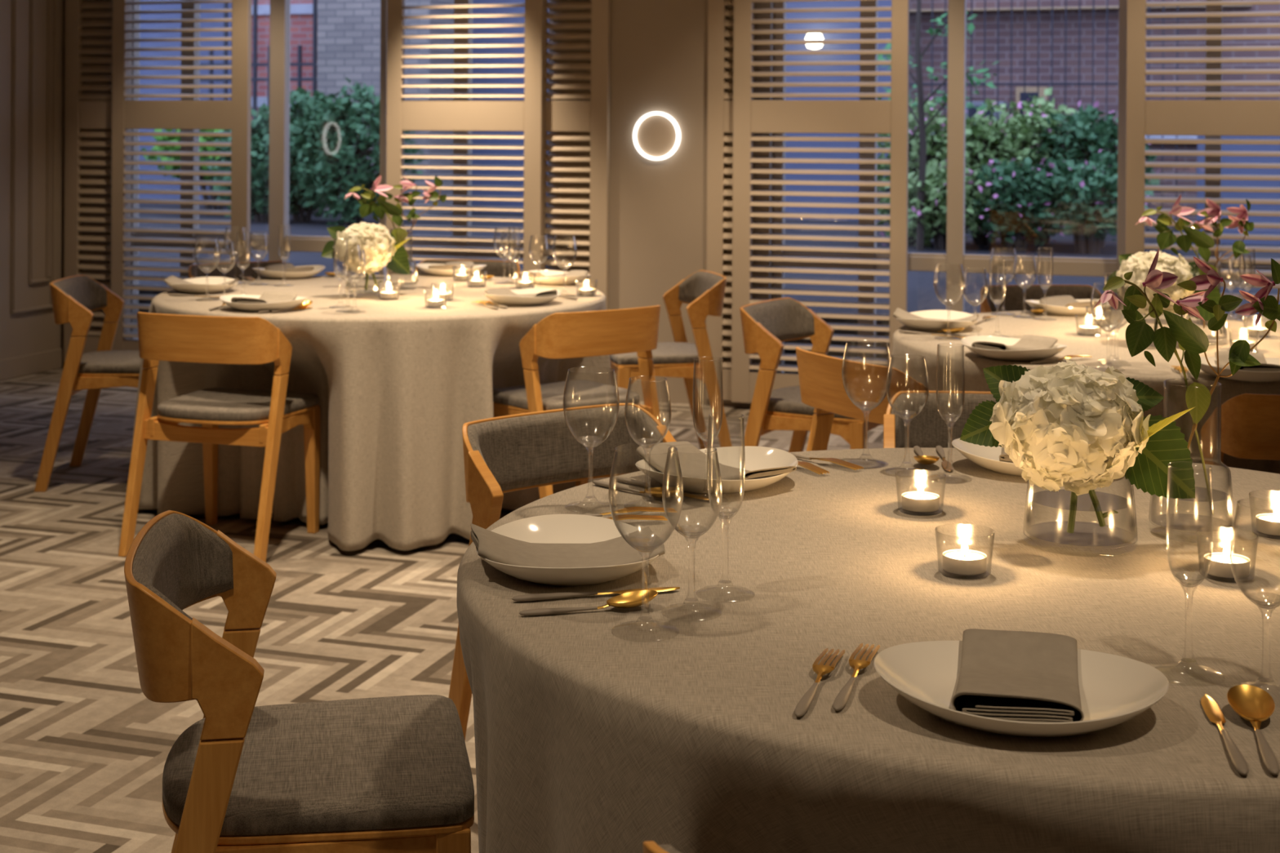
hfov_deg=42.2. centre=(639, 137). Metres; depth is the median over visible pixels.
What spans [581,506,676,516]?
fork
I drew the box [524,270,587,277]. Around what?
napkin
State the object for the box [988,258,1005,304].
champagne flute
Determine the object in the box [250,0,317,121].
brick building
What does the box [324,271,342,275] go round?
spoon
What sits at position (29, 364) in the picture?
baseboard
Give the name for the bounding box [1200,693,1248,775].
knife
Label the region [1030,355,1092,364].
fork
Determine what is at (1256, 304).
flower
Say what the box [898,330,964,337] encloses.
table knife
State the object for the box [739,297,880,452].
dining chair
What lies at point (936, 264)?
wine glass
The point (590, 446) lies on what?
wine glass
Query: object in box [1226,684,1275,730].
bowl
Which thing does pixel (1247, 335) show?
candle holder
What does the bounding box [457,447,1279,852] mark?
tablecloth
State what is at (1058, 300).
napkin
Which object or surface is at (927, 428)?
dining chair
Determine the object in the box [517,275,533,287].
tealight
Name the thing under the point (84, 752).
floor
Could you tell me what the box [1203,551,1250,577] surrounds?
cup
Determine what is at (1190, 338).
stem
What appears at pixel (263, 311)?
table knife
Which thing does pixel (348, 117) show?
shrub
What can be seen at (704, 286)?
cushion
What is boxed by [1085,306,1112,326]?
candle holder
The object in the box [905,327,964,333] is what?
spoon
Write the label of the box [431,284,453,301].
candle holder
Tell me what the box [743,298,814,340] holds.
cushion
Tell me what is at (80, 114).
shutter
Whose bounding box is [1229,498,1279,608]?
wine glass
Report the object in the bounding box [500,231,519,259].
wine glass
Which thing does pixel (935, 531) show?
candle holder
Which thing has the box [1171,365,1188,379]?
fork
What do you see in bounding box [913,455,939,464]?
bowl
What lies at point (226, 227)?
wine glass
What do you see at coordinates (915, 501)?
cup
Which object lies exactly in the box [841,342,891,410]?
wine glass
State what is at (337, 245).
wine glass
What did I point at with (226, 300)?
dinner plate
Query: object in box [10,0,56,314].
trim
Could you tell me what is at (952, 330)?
bowl
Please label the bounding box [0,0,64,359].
wall
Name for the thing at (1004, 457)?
napkin
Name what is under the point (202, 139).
shrub
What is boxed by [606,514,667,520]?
fork
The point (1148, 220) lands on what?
flower
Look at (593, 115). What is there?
shutter
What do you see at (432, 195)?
stem
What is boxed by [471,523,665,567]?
napkin
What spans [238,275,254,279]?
fork
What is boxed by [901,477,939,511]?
tealight
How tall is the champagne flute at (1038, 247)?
0.232 m
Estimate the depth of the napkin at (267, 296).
5.58 m
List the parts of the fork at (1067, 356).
handle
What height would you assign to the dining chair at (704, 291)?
0.768 m
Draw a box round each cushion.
[53,275,106,310]
[132,513,233,620]
[467,405,662,491]
[657,844,680,852]
[678,271,723,302]
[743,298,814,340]
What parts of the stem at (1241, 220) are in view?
stem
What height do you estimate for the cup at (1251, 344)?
0.020 m
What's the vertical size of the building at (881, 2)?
6.800 m
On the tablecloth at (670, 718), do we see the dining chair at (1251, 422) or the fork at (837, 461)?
the fork at (837, 461)
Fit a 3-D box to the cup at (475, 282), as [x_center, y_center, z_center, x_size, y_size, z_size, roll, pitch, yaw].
[-0.628,0.557,6.365,0.060,0.020,0.060,0,0,0]
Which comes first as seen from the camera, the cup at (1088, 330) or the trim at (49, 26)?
the cup at (1088, 330)
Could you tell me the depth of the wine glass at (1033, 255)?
5.41 m
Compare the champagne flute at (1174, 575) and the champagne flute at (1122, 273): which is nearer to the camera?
the champagne flute at (1174, 575)
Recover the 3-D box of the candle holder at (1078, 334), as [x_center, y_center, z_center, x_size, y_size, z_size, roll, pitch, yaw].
[1.341,0.560,4.949,0.080,0.058,0.080,0,0,0]
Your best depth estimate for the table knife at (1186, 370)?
4.12 m
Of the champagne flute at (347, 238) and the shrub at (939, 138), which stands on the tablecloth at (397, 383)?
the champagne flute at (347, 238)
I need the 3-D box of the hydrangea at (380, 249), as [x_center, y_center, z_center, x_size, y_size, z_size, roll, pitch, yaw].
[-0.971,0.425,5.964,0.336,0.244,0.205,0,0,-37]
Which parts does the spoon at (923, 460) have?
handle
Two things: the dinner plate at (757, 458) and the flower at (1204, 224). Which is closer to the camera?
the dinner plate at (757, 458)
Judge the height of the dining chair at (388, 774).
0.768 m
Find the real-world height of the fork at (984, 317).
0.012 m
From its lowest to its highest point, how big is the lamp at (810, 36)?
0.180 m
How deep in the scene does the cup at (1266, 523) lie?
2.47 m
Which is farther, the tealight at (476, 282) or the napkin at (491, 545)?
the tealight at (476, 282)
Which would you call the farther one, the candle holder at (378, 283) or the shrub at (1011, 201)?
the shrub at (1011, 201)
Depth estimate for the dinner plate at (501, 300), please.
5.66 m
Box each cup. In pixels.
[380,291,397,298]
[426,298,444,306]
[434,292,451,299]
[454,273,470,279]
[468,279,484,285]
[517,280,533,287]
[577,288,594,295]
[901,491,939,511]
[942,549,986,574]
[1078,325,1099,334]
[1088,316,1108,324]
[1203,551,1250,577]
[1232,340,1254,350]
[1246,327,1267,336]
[1255,513,1279,535]
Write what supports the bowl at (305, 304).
on the spoon at (305, 304)
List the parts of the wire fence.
rail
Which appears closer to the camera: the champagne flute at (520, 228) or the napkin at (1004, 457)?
the napkin at (1004, 457)
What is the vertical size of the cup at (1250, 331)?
0.020 m
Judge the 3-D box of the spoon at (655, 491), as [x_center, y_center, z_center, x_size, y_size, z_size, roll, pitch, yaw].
[-0.008,0.576,2.736,0.200,0.022,0.046,1,0,44]
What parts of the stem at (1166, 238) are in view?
stem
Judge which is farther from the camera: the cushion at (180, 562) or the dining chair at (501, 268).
the dining chair at (501, 268)
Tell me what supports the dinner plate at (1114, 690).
on the tablecloth at (670, 718)
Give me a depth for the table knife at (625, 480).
2.78 m
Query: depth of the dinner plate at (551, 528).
2.36 m
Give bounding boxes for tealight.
[380,284,397,298]
[426,292,444,306]
[434,284,451,299]
[454,266,470,279]
[468,273,484,285]
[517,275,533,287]
[577,280,594,295]
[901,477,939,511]
[942,533,986,574]
[1078,318,1099,334]
[1088,309,1108,324]
[1203,537,1250,577]
[1232,331,1254,350]
[1246,322,1267,336]
[1255,498,1279,535]
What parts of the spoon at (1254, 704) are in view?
handle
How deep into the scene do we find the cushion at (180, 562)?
2.47 m
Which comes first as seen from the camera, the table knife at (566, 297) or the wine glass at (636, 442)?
the wine glass at (636, 442)
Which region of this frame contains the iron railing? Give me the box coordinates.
[199,0,317,210]
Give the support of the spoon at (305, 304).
on the tablecloth at (397, 383)
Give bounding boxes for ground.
[137,203,1279,373]
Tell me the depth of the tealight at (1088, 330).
4.93 m
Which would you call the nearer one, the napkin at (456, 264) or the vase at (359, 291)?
the vase at (359, 291)
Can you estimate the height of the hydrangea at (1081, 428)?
0.244 m
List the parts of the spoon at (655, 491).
handle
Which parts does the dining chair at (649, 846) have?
backrest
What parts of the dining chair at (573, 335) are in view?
leg, seat, seat frame, leg, backrest, leg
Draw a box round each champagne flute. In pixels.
[277,229,290,257]
[333,238,348,278]
[507,227,520,262]
[692,357,723,441]
[706,413,745,519]
[936,343,964,422]
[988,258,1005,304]
[1037,247,1053,288]
[1103,273,1123,324]
[1165,462,1213,587]
[1239,248,1255,290]
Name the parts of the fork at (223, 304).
handle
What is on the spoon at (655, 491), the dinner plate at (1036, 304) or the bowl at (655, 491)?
the bowl at (655, 491)
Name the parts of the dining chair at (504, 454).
leg, backrest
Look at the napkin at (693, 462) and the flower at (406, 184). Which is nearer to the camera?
the napkin at (693, 462)
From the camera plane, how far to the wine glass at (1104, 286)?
4.31 m
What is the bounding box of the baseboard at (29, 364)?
[0,347,64,380]
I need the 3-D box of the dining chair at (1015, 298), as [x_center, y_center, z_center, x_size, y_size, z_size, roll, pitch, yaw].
[1.551,0.954,6.199,0.496,0.768,0.487,0,0,-7]
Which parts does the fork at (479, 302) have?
handle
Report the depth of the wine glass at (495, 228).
6.50 m
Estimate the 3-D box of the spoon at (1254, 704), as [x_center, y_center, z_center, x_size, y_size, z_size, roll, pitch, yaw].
[0.612,0.584,1.638,0.046,0.022,0.200,0,0,13]
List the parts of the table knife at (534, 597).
handle, blade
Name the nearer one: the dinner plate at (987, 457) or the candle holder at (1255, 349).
the dinner plate at (987, 457)
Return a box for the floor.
[0,367,883,852]
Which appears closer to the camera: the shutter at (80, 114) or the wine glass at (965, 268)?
the wine glass at (965, 268)
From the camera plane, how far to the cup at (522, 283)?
6.29 m
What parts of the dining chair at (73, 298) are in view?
leg, backrest, leg, seat frame, seat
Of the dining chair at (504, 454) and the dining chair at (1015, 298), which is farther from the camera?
the dining chair at (1015, 298)
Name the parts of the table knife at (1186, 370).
handle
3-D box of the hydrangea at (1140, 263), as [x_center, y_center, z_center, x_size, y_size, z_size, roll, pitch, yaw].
[1.488,0.445,4.720,0.336,0.244,0.205,0,0,18]
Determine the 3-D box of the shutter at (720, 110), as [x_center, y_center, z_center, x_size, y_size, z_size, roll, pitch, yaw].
[0.445,0.007,8.151,0.228,2.565,0.037,0,0,18]
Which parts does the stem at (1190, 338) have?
stem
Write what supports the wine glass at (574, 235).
on the tablecloth at (397, 383)
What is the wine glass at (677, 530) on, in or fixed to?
on the tablecloth at (670, 718)
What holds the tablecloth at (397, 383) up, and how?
on the dining table
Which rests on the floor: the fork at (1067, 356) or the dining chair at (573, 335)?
the dining chair at (573, 335)
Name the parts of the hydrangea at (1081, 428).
stem, stem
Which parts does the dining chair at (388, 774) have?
backrest, leg, leg, seat frame, seat, leg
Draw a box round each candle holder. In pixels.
[377,283,399,300]
[423,289,447,308]
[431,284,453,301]
[452,266,472,281]
[466,271,487,287]
[515,272,536,288]
[575,280,597,297]
[895,473,946,513]
[934,527,995,576]
[1075,315,1102,336]
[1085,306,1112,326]
[1195,530,1258,580]
[1228,328,1258,351]
[1243,316,1270,337]
[1248,492,1279,536]
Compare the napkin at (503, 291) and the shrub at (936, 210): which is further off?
the shrub at (936, 210)
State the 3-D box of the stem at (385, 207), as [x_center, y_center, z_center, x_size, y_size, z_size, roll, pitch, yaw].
[-0.980,0.344,6.258,0.279,0.407,0.120,0,0,-4]
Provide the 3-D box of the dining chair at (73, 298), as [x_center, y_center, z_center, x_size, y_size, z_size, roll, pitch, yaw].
[-2.020,0.931,6.412,0.487,0.768,0.496,0,0,-4]
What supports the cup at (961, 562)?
on the tealight at (964, 561)
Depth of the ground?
11.65 m
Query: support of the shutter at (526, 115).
attached to the window at (279, 34)
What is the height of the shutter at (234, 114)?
2.565 m
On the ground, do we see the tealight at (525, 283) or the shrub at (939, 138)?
the shrub at (939, 138)
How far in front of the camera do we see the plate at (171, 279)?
6.10 m
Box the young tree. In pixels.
[877,0,998,250]
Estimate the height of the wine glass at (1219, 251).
0.219 m
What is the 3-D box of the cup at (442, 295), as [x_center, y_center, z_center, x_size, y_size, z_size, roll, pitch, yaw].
[-0.696,0.558,5.847,0.060,0.020,0.060,0,0,0]
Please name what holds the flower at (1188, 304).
on the stem at (1190, 338)
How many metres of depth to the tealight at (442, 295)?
5.83 m
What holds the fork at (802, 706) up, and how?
on the tablecloth at (670, 718)
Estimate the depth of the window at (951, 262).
7.90 m
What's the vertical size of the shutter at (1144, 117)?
2.565 m
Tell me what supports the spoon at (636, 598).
on the tablecloth at (670, 718)
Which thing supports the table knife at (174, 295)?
on the tablecloth at (397, 383)
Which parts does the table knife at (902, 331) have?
handle, blade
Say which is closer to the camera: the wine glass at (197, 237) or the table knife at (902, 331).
the table knife at (902, 331)
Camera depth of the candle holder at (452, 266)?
6.61 m
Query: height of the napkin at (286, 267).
0.039 m
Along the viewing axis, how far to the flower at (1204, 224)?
4.78 m
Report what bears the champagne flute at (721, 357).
on the tablecloth at (670, 718)
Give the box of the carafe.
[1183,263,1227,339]
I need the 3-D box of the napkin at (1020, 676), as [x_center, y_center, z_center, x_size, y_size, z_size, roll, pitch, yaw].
[0.393,0.563,1.725,0.131,0.039,0.225,0,0,12]
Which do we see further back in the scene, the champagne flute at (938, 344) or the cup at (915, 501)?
the champagne flute at (938, 344)
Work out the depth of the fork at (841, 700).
1.83 m
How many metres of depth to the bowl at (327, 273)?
6.72 m
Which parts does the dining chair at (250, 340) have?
leg, leg, backrest, seat frame, seat, leg, leg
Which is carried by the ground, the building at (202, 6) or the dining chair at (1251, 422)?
the building at (202, 6)
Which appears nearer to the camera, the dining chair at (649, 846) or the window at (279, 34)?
the dining chair at (649, 846)
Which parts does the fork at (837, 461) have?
handle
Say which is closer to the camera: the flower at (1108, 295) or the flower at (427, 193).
the flower at (1108, 295)
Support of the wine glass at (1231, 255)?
on the tablecloth at (1107, 349)
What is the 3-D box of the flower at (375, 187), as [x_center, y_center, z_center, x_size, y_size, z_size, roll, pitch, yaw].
[-0.965,0.183,6.246,0.089,0.084,0.072,0,0,-22]
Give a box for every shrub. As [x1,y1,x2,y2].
[140,120,251,215]
[204,108,306,222]
[251,86,355,222]
[289,76,427,226]
[876,93,973,247]
[884,159,1004,249]
[933,97,1048,245]
[964,157,1077,251]
[979,87,1104,244]
[1023,159,1153,253]
[1028,100,1159,248]
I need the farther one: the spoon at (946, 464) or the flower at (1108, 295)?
the spoon at (946, 464)
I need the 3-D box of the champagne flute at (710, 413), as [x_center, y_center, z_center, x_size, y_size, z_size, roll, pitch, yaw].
[0.111,0.474,2.142,0.076,0.232,0.076,0,0,19]
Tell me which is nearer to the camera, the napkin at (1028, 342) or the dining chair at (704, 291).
the napkin at (1028, 342)
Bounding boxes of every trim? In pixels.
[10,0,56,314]
[27,0,52,284]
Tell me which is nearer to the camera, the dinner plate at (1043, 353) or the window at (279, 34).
the dinner plate at (1043, 353)
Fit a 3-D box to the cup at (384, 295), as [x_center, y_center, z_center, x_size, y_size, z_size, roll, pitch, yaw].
[-0.890,0.557,5.873,0.060,0.020,0.060,0,0,0]
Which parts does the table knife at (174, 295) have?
handle, blade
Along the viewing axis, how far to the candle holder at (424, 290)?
5.61 m
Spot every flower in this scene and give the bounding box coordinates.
[344,191,359,199]
[370,174,393,197]
[394,192,411,204]
[399,175,415,192]
[422,189,431,203]
[424,180,438,193]
[1093,289,1125,310]
[1134,215,1156,226]
[1142,248,1179,306]
[1168,194,1195,223]
[1176,291,1208,320]
[1189,256,1223,302]
[1195,217,1216,232]
[1196,198,1221,222]
[1224,215,1245,234]
[1226,204,1248,224]
[1235,289,1263,326]
[1240,269,1275,307]
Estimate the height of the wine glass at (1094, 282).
0.219 m
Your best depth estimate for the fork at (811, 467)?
2.91 m
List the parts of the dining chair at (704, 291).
leg, seat, seat frame, leg, backrest, leg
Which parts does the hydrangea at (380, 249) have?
stem, stem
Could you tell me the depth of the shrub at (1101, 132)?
13.16 m
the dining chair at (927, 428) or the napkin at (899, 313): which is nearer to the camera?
the dining chair at (927, 428)
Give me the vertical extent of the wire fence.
2.900 m
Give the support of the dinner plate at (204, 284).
on the tablecloth at (397, 383)
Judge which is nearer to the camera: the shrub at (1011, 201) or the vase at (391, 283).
the vase at (391, 283)
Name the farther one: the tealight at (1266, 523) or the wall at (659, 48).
the wall at (659, 48)
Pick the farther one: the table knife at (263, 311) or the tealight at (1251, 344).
the table knife at (263, 311)
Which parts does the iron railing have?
rail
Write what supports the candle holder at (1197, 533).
on the tablecloth at (670, 718)
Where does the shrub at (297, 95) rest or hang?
on the ground
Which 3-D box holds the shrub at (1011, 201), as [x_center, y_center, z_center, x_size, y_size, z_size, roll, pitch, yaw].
[2.871,0.514,12.823,0.994,0.733,0.822,0,0,24]
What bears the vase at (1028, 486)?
on the tablecloth at (670, 718)
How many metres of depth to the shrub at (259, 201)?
15.94 m
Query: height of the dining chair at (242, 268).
0.768 m
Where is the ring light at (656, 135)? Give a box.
[633,111,680,159]
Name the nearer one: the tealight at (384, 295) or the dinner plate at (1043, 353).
the dinner plate at (1043, 353)
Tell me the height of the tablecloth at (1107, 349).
0.733 m
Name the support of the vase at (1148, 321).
on the tablecloth at (1107, 349)
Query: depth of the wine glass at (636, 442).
2.64 m
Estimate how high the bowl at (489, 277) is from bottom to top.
0.020 m
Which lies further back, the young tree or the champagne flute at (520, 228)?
the young tree
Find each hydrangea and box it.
[320,222,411,290]
[960,359,1195,533]
[1102,250,1221,332]
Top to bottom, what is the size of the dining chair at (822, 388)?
0.768 m
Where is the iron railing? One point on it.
(255, 64)
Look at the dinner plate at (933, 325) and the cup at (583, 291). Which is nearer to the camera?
the dinner plate at (933, 325)
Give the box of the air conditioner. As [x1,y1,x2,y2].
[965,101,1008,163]
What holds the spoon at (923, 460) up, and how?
on the tablecloth at (670, 718)
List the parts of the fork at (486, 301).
handle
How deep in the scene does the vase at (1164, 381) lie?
2.47 m
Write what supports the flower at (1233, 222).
on the stem at (1241, 220)
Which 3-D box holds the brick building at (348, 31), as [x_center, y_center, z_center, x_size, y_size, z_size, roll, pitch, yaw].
[-2.347,-2.579,19.329,1.338,6.800,3.300,0,0,18]
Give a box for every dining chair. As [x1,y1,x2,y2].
[34,274,141,492]
[118,311,319,561]
[124,510,474,852]
[188,260,284,280]
[411,259,519,278]
[448,403,675,741]
[492,305,661,498]
[609,270,732,448]
[642,840,680,852]
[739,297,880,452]
[795,346,929,451]
[883,391,996,448]
[980,284,1111,312]
[1200,393,1279,466]
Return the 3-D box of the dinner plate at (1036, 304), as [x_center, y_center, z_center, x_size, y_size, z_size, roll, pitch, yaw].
[1.436,0.566,5.548,0.298,0.042,0.254,0,0,-12]
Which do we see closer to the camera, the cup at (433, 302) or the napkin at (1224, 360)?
the napkin at (1224, 360)
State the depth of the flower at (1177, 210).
4.77 m
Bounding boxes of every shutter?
[63,0,132,362]
[111,0,251,350]
[385,0,544,279]
[542,0,610,310]
[705,0,754,400]
[731,0,909,403]
[1124,0,1279,311]
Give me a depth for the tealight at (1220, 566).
2.23 m
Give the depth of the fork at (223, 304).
5.50 m
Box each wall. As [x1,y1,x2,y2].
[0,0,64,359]
[62,0,773,407]
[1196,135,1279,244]
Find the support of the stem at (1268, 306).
on the vase at (1164, 381)
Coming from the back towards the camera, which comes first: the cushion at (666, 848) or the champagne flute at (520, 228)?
the champagne flute at (520, 228)
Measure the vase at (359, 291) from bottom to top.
0.154 m
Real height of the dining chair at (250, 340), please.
0.768 m
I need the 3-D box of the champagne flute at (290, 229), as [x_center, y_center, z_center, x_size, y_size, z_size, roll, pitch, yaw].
[-1.362,0.451,6.345,0.076,0.232,0.076,0,0,25]
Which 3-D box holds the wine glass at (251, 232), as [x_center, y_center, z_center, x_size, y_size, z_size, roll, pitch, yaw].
[-1.469,0.464,6.385,0.075,0.204,0.075,1,0,44]
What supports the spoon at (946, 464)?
on the tablecloth at (670, 718)
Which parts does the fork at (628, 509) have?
handle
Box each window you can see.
[130,0,553,339]
[772,0,1273,373]
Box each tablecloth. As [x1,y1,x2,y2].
[130,274,611,551]
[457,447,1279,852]
[891,309,1279,474]
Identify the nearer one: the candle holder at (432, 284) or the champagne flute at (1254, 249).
the champagne flute at (1254, 249)
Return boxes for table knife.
[168,293,220,297]
[257,306,312,313]
[511,586,679,601]
[557,295,577,299]
[613,476,708,500]
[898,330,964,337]
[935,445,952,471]
[1183,366,1195,378]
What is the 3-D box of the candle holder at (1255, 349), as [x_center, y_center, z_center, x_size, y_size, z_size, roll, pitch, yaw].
[1.679,0.563,4.609,0.080,0.058,0.080,0,0,0]
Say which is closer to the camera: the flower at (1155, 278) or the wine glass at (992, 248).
the flower at (1155, 278)
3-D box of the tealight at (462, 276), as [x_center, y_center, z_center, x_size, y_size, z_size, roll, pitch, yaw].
[-0.709,0.541,6.615,0.060,0.049,0.060,0,0,0]
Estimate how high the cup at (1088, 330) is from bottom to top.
0.020 m
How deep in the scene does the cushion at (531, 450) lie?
3.43 m
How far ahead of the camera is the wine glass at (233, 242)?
5.83 m
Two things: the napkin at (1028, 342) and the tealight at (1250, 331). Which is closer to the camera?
the napkin at (1028, 342)
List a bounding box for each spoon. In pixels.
[271,301,312,312]
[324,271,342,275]
[472,275,493,279]
[519,590,657,615]
[592,480,681,497]
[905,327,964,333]
[913,445,939,464]
[1031,307,1044,314]
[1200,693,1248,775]
[1226,684,1279,774]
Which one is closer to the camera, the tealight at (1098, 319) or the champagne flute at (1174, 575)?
the champagne flute at (1174, 575)
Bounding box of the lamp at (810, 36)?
[804,33,822,49]
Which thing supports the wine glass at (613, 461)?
on the tablecloth at (670, 718)
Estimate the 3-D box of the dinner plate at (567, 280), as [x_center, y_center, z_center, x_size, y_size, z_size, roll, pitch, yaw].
[-0.326,0.552,6.522,0.254,0.042,0.298,0,0,-36]
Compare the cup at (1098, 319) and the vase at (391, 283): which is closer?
the cup at (1098, 319)
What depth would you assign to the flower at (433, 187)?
6.23 m
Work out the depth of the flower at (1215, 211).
4.78 m
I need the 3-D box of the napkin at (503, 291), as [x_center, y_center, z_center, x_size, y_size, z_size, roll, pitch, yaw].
[-0.413,0.545,5.757,0.225,0.039,0.131,0,0,32]
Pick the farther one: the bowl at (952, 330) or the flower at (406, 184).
the flower at (406, 184)
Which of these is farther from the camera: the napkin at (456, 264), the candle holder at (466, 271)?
the napkin at (456, 264)
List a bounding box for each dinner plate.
[166,276,239,293]
[219,294,308,311]
[252,265,324,279]
[416,263,486,275]
[475,514,658,586]
[483,288,560,306]
[523,270,591,284]
[635,446,798,493]
[873,640,1168,737]
[895,310,979,331]
[951,438,1022,476]
[960,335,1066,360]
[1024,298,1111,315]
[1200,356,1279,382]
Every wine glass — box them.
[194,237,220,272]
[213,241,235,272]
[223,226,247,257]
[248,231,268,260]
[334,244,362,281]
[343,249,366,284]
[493,227,515,258]
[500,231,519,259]
[528,235,548,264]
[552,235,577,269]
[563,368,619,447]
[608,445,683,552]
[624,377,671,448]
[662,446,722,538]
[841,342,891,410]
[885,355,928,419]
[933,263,964,306]
[962,267,988,306]
[989,248,1017,285]
[1013,254,1036,288]
[1090,282,1125,332]
[1102,285,1128,328]
[1216,251,1245,289]
[1228,254,1253,288]
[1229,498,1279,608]
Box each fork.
[208,302,225,310]
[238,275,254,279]
[471,301,498,309]
[480,300,507,308]
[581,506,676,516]
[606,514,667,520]
[789,452,863,470]
[793,648,844,716]
[797,461,829,474]
[832,643,879,711]
[975,315,995,324]
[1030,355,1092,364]
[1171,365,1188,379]
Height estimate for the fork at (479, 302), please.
0.012 m
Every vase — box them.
[345,266,390,294]
[384,227,417,284]
[1022,480,1137,549]
[1145,315,1191,324]
[1148,378,1235,528]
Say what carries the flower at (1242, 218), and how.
on the stem at (1241, 220)
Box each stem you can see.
[344,174,417,281]
[386,175,446,275]
[1093,248,1213,514]
[1134,194,1222,333]
[1175,256,1279,506]
[1196,198,1253,328]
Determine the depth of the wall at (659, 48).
8.29 m
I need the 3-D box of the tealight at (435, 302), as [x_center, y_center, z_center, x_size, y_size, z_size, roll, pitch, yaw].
[-0.692,0.545,5.612,0.060,0.049,0.060,0,0,0]
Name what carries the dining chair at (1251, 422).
on the floor
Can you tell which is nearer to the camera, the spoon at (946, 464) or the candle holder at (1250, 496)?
the candle holder at (1250, 496)
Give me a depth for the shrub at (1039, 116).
13.59 m
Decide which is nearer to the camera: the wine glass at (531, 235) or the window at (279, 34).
the wine glass at (531, 235)
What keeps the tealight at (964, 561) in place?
on the tablecloth at (670, 718)
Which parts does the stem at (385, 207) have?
stem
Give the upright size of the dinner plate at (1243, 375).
0.042 m
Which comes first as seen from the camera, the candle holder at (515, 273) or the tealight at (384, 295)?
the tealight at (384, 295)
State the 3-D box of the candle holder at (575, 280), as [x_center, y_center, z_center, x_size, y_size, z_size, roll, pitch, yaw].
[-0.195,0.546,6.034,0.080,0.058,0.080,0,0,0]
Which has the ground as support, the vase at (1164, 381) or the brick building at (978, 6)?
the brick building at (978, 6)
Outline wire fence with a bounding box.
[908,0,1185,232]
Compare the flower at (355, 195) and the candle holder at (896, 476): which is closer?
the candle holder at (896, 476)
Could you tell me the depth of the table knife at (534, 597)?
2.12 m
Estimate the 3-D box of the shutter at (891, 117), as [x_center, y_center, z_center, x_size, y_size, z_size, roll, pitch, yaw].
[0.862,0.011,7.966,0.850,2.565,0.048,0,0,18]
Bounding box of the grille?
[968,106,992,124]
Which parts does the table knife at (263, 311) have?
handle, blade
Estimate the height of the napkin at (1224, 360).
0.039 m
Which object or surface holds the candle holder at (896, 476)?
on the tablecloth at (670, 718)
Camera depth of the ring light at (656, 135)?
8.28 m
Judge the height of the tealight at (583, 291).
0.049 m
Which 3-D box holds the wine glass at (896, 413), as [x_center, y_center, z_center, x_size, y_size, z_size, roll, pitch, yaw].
[0.472,0.488,2.925,0.075,0.204,0.075,0,0,27]
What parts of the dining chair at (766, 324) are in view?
leg, backrest, leg, seat, seat frame, leg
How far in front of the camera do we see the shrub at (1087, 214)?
12.48 m
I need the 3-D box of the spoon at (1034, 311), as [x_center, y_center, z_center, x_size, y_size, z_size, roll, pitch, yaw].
[1.324,0.575,5.544,0.046,0.022,0.200,0,0,7]
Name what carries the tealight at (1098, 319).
on the tablecloth at (1107, 349)
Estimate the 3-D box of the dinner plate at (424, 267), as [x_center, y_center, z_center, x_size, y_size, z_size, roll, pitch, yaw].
[-0.783,0.548,6.886,0.298,0.042,0.254,0,0,11]
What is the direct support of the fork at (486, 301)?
on the tablecloth at (397, 383)
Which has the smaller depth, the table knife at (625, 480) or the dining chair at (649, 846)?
the dining chair at (649, 846)
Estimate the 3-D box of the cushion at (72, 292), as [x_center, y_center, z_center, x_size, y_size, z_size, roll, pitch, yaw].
[-2.174,0.619,6.400,0.118,0.138,0.472,0,0,-4]
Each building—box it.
[138,0,231,204]
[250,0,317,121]
[315,0,453,214]
[471,0,891,221]
[908,0,1279,224]
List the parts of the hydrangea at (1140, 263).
stem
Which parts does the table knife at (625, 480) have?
handle, blade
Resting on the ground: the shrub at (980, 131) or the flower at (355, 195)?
the shrub at (980, 131)
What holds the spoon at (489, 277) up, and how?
on the tablecloth at (397, 383)
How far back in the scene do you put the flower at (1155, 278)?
2.48 m
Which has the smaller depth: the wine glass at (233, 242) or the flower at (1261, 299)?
the flower at (1261, 299)
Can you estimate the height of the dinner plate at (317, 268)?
0.042 m
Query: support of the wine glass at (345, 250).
on the tablecloth at (397, 383)
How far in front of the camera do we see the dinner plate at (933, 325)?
5.01 m
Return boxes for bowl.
[294,301,312,308]
[324,272,337,275]
[481,275,493,279]
[596,590,657,609]
[637,487,681,497]
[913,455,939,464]
[937,327,964,333]
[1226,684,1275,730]
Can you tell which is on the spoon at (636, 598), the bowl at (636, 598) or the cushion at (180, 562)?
the bowl at (636, 598)
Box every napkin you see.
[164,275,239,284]
[231,291,297,303]
[264,262,314,271]
[427,261,474,269]
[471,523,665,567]
[484,286,557,297]
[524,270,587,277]
[635,440,796,479]
[893,307,978,322]
[951,628,1084,722]
[971,334,1057,350]
[999,447,1013,462]
[1039,295,1100,307]
[1214,351,1279,371]

